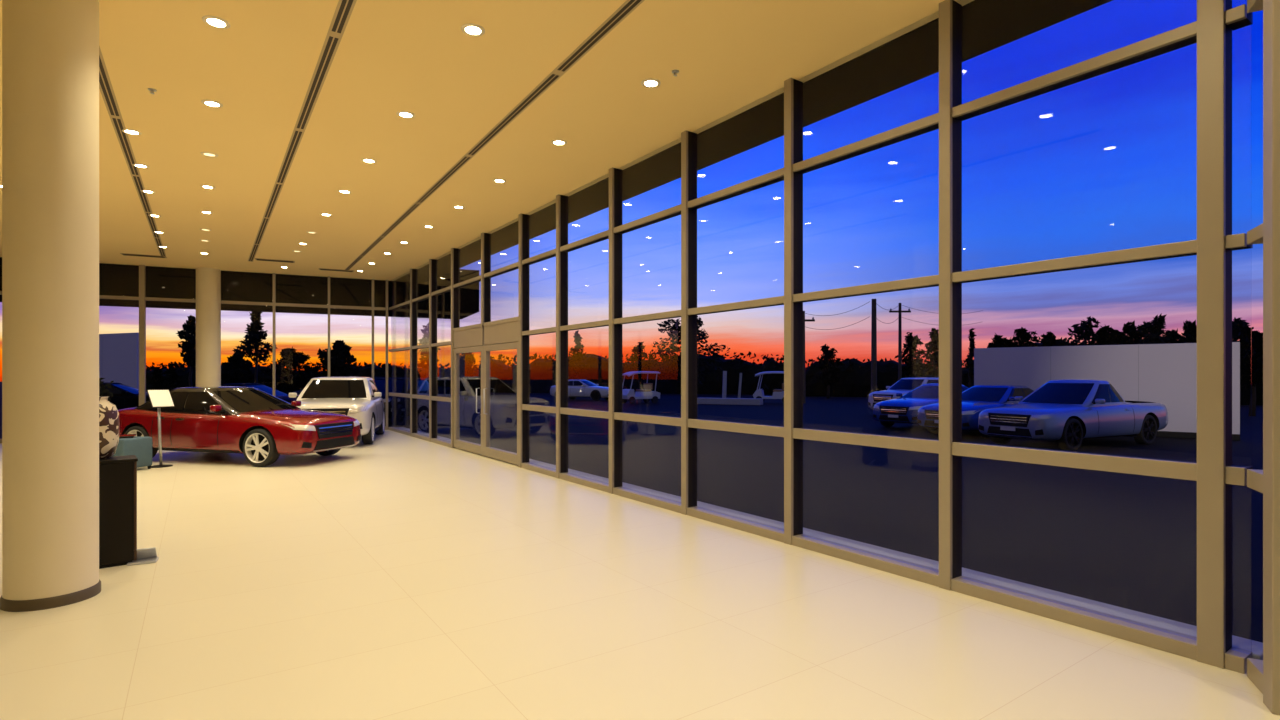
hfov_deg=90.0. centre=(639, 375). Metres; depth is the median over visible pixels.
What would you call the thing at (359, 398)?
white crossover
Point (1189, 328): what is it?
tree
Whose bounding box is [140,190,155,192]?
recessed light
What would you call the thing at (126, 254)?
ceiling vent
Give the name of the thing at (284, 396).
coupe
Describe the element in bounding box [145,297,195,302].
window
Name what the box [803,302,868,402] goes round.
utility pole
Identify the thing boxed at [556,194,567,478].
window mullion
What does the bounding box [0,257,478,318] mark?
soffit
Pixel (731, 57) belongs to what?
ceiling
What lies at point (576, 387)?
sedan
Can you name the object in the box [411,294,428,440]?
window
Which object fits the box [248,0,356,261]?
ceiling vent
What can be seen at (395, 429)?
window
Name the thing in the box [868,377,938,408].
suv
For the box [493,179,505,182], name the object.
recessed light
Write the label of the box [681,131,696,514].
window mullion
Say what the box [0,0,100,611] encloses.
column
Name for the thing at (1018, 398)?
mirror
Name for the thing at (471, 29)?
recessed light
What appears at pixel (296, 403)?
mirror
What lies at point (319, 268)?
ceiling vent
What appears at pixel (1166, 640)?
window
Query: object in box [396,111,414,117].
recessed light
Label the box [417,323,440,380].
tree
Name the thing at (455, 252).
window mullion
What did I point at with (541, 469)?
window
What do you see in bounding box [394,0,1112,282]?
soffit
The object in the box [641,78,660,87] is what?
recessed light
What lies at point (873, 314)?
utility pole
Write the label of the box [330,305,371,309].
window
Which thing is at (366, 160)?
recessed light
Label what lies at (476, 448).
door
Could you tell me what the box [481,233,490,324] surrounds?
window mullion
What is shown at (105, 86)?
ceiling vent
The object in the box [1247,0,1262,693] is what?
window
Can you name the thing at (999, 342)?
tree
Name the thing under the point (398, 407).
suv
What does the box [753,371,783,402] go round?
golf cart
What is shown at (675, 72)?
sprinkler
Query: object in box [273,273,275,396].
window mullion
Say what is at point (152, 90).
sprinkler
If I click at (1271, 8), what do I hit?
window mullion
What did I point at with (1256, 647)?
window mullion
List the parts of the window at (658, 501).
sill, rail, rail, rail, rail, rail, rail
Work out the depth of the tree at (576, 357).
49.89 m
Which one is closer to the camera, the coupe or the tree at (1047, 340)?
the coupe
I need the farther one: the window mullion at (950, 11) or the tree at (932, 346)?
the tree at (932, 346)
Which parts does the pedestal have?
edge panel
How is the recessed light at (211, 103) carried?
in the ceiling
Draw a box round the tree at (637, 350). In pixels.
[626,342,654,388]
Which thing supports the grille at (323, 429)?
attached to the sedan at (259, 425)
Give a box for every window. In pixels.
[99,295,138,299]
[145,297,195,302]
[221,300,272,305]
[275,303,327,307]
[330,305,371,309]
[374,307,385,429]
[388,300,409,435]
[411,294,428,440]
[431,286,450,447]
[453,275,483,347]
[484,262,517,344]
[521,249,555,477]
[559,230,608,492]
[613,204,680,512]
[687,168,783,542]
[792,113,938,586]
[951,21,1196,659]
[1225,4,1252,673]
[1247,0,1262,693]
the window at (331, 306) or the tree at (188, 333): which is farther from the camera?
the tree at (188, 333)
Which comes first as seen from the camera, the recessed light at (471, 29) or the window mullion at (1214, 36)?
the window mullion at (1214, 36)
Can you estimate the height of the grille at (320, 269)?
0.008 m
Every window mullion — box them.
[139,265,145,405]
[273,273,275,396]
[328,276,329,376]
[372,279,373,379]
[386,280,387,429]
[397,427,1262,659]
[410,269,416,435]
[429,259,436,441]
[451,248,459,447]
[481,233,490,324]
[518,214,528,467]
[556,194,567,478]
[609,168,621,493]
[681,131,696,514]
[784,78,802,544]
[939,0,961,589]
[1197,0,1231,668]
[1263,0,1279,714]
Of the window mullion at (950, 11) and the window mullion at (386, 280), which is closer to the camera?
the window mullion at (950, 11)
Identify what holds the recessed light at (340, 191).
in the ceiling
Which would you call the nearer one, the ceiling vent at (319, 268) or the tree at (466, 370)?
the ceiling vent at (319, 268)
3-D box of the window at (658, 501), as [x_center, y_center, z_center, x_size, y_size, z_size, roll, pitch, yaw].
[0.121,-0.603,8.074,0.155,4.405,1.520,0,0,-35]
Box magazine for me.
[119,434,135,436]
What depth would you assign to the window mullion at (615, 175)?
8.69 m
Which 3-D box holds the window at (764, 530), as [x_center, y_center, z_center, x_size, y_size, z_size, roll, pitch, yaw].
[1.021,-0.603,6.770,0.155,4.405,1.510,0,0,-35]
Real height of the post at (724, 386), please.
1.927 m
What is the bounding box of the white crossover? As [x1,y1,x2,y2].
[288,377,384,443]
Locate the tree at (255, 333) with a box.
[232,312,277,382]
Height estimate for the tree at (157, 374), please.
2.332 m
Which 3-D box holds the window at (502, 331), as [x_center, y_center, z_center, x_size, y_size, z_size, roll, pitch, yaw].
[-2.532,-1.702,11.924,0.145,2.205,1.730,0,0,-35]
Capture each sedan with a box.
[118,386,360,466]
[550,379,608,400]
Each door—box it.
[454,346,482,454]
[483,342,517,464]
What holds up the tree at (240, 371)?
on the ground
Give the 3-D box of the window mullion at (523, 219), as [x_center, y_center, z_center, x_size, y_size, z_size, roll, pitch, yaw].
[-2.027,-0.605,11.179,0.170,4.410,0.090,0,0,-35]
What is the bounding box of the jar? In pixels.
[99,378,119,458]
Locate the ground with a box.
[0,382,1262,642]
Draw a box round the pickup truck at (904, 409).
[873,383,968,426]
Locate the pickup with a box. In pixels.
[978,380,1167,450]
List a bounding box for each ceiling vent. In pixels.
[99,46,165,256]
[120,253,166,257]
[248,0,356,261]
[255,258,294,262]
[319,268,353,271]
[345,0,644,269]
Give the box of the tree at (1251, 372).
[1237,323,1262,415]
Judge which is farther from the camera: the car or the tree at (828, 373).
the tree at (828, 373)
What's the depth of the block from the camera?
36.17 m
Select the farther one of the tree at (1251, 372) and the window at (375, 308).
the tree at (1251, 372)
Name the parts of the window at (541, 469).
sill, rail, rail, rail, rail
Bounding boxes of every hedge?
[146,361,480,395]
[805,358,973,396]
[1033,340,1262,404]
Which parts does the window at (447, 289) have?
sill, rail, rail, rail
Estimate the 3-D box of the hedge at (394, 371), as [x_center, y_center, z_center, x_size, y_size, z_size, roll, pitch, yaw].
[-28.419,0.252,51.218,30.978,2.796,3.433,0,0,-7]
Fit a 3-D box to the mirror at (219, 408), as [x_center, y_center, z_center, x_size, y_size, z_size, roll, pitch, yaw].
[-7.500,0.592,11.378,0.252,0.144,0.231,0,0,-35]
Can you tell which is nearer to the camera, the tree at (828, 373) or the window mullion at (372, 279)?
the window mullion at (372, 279)
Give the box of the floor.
[0,430,1279,719]
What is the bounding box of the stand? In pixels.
[147,390,174,467]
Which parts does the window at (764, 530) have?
sill, rail, rail, rail, rail, rail, rail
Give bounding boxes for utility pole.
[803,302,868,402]
[871,299,899,392]
[889,303,982,380]
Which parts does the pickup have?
license plate, bumper trim, sill trim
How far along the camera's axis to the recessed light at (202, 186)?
9.54 m
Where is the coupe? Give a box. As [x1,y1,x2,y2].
[221,383,296,403]
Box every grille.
[304,408,348,414]
[314,421,353,438]
[320,269,351,271]
[873,394,892,401]
[880,406,908,414]
[925,410,938,419]
[988,413,1030,426]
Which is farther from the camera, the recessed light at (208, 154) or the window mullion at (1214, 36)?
the recessed light at (208, 154)
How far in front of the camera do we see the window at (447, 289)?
14.82 m
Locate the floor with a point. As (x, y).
(398, 576)
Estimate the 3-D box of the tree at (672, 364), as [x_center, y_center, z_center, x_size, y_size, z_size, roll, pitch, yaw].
[3.088,-1.379,44.565,6.257,6.083,5.624,0,0,-39]
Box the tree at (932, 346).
[922,328,938,376]
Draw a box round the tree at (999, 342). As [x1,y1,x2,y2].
[987,333,1013,347]
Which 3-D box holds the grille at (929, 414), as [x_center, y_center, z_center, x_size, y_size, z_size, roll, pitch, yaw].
[8.019,1.055,17.029,0.060,0.247,1.000,0,0,-31]
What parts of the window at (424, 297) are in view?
sill, rail, rail, rail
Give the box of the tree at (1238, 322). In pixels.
[1232,318,1262,395]
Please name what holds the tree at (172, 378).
on the ground
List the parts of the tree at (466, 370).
crown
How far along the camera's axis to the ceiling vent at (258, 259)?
15.54 m
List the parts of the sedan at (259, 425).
sill trim, bumper trim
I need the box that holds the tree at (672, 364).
[643,316,729,383]
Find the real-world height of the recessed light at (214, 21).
0.008 m
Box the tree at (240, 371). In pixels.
[221,352,254,383]
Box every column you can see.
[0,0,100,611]
[196,267,220,386]
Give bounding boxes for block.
[697,398,762,404]
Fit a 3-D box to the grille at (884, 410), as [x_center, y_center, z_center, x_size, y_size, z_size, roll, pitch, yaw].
[7.701,1.055,19.416,0.060,0.247,1.000,0,0,-35]
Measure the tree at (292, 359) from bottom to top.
3.547 m
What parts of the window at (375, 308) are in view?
rail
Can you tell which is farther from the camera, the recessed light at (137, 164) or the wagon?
the wagon
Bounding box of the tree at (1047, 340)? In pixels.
[1038,331,1069,346]
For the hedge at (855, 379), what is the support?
on the ground
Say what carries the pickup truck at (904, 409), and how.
on the ground
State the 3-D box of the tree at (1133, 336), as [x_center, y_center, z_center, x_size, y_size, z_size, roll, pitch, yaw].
[23.048,-0.469,29.874,1.726,4.259,1.859,0,0,-38]
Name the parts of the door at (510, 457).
handle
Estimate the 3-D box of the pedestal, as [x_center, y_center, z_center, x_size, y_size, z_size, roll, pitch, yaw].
[-4.496,1.153,5.450,0.330,0.895,0.330,0,0,-42]
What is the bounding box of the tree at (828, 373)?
[815,344,844,398]
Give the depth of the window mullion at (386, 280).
18.83 m
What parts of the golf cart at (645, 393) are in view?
seat, seat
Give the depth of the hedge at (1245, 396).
35.58 m
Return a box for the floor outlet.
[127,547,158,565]
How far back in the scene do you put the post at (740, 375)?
43.98 m
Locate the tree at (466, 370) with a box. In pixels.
[460,353,475,400]
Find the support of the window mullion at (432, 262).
on the floor
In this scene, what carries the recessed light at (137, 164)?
in the ceiling
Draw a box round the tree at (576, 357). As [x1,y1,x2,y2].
[568,330,590,378]
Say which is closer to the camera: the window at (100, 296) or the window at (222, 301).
the window at (100, 296)
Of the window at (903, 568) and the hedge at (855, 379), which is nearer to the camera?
the window at (903, 568)
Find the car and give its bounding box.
[99,382,149,409]
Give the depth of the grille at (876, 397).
25.95 m
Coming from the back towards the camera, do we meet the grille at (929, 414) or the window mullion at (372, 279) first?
the window mullion at (372, 279)
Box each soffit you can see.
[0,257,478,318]
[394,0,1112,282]
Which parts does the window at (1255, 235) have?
rail, rail, rail, rail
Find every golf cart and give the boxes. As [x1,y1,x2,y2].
[622,371,659,403]
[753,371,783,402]
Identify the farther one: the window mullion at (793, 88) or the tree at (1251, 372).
the tree at (1251, 372)
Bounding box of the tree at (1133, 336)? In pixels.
[1114,320,1143,344]
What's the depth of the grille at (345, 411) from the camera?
13.92 m
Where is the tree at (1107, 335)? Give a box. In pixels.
[1090,325,1128,344]
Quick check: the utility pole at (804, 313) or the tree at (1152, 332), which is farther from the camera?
the utility pole at (804, 313)
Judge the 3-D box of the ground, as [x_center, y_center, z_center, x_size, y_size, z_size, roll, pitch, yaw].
[-51.145,1.800,74.056,300.000,0.300,300.000,0,0,-35]
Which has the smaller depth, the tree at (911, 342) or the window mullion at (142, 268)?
the window mullion at (142, 268)
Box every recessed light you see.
[122,129,141,134]
[132,163,149,167]
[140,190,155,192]
[200,185,214,188]
[201,99,222,107]
[201,152,217,156]
[202,15,229,28]
[338,190,350,192]
[361,158,376,162]
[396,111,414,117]
[461,23,484,35]
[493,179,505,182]
[551,139,566,144]
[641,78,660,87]
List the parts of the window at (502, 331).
rail, rail, header panel, rail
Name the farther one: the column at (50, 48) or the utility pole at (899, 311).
the utility pole at (899, 311)
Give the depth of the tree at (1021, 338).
29.80 m
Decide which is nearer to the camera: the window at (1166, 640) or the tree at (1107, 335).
the window at (1166, 640)
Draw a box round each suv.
[374,378,428,424]
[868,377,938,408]
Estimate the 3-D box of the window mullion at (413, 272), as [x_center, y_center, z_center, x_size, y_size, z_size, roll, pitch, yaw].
[-5.976,-0.605,16.898,0.170,4.410,0.090,0,0,-35]
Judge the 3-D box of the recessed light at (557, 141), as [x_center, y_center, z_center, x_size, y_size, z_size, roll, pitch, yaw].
[-0.975,-2.806,7.712,0.190,0.008,0.190,0,0,-35]
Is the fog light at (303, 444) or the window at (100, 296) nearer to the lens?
the fog light at (303, 444)
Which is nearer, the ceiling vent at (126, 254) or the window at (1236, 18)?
the window at (1236, 18)
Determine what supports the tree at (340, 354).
on the ground
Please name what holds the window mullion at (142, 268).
on the floor
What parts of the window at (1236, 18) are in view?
rail, rail, rail, sill, rail, rail, rail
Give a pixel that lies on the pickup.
(1067, 412)
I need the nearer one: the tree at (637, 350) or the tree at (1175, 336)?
the tree at (1175, 336)
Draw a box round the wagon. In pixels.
[292,377,385,395]
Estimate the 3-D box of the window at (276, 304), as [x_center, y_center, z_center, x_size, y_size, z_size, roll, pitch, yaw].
[-9.465,-0.603,17.922,1.320,4.405,0.105,0,0,-26]
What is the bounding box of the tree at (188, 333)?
[176,315,195,386]
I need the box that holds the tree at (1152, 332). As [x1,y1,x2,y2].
[1138,313,1174,343]
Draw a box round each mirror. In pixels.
[210,405,224,411]
[288,393,298,397]
[291,401,300,406]
[372,392,381,396]
[1015,396,1022,400]
[1093,399,1104,403]
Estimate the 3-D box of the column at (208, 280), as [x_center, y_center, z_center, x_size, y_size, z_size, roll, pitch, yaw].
[-11.407,-0.605,16.913,0.574,4.410,0.574,0,0,-35]
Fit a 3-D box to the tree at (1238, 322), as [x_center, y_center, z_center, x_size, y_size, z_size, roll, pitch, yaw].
[28.037,-0.549,29.963,2.329,4.417,2.108,0,0,-20]
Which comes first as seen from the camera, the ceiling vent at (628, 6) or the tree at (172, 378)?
the ceiling vent at (628, 6)
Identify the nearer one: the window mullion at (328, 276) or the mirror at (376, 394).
the mirror at (376, 394)
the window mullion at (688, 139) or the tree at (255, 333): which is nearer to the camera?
the window mullion at (688, 139)
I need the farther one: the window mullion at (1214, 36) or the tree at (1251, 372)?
the tree at (1251, 372)
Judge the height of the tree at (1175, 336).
3.879 m
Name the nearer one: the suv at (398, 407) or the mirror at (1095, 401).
the mirror at (1095, 401)
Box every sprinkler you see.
[148,88,156,93]
[672,70,678,75]
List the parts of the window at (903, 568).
sill, rail, rail, rail, rail, rail, rail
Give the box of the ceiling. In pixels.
[0,0,973,280]
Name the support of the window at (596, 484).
on the floor
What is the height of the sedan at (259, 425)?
1.385 m
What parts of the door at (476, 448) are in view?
handle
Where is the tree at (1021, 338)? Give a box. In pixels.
[1011,327,1041,346]
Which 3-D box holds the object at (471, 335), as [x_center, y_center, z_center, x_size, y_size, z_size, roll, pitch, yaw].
[-3.563,-1.702,13.417,0.145,2.205,1.760,0,0,-35]
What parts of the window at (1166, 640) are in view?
sill, rail, rail, rail, rail, rail, rail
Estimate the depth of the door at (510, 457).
12.44 m
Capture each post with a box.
[722,371,726,397]
[738,373,741,397]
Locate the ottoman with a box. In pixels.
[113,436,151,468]
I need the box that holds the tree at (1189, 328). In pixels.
[1175,320,1196,342]
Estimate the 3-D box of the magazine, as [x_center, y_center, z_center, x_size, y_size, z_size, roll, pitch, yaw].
[-8.674,1.010,10.800,0.260,0.020,0.180,0,0,-35]
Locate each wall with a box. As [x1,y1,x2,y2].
[99,333,138,388]
[974,342,1239,440]
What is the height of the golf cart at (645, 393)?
1.904 m
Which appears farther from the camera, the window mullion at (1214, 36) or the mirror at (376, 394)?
the mirror at (376, 394)
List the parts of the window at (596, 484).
sill, rail, rail, rail, rail, rail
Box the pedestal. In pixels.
[99,455,137,568]
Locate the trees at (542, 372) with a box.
[477,351,783,394]
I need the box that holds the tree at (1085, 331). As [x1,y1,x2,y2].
[1060,316,1099,345]
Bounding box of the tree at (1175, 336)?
[1165,328,1186,343]
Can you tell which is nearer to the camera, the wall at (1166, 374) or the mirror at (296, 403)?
the mirror at (296, 403)
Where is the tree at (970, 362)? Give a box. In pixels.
[963,328,976,387]
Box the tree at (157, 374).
[148,367,165,389]
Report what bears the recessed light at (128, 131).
in the ceiling
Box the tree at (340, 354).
[314,340,359,377]
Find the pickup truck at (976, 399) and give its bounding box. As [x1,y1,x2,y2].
[917,385,1033,437]
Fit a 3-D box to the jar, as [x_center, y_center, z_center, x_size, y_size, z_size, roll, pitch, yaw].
[-4.624,0.361,5.450,0.300,0.687,0.300,0,0,-35]
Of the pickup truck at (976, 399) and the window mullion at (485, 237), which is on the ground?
the pickup truck at (976, 399)
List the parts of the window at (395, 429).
sill, rail, rail, rail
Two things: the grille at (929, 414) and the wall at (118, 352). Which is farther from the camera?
the wall at (118, 352)
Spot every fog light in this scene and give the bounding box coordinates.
[301,442,311,447]
[962,422,969,426]
[1035,429,1043,434]
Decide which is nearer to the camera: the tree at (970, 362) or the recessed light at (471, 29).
the recessed light at (471, 29)
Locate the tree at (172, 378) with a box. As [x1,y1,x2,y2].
[164,362,180,390]
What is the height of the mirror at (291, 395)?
0.144 m
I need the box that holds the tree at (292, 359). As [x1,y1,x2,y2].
[262,346,321,392]
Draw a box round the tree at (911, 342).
[895,332,927,377]
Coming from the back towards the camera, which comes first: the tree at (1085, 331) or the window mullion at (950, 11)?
the tree at (1085, 331)
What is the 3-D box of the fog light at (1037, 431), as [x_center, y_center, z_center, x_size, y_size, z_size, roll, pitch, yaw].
[8.572,1.219,13.730,0.036,0.137,0.171,0,0,-40]

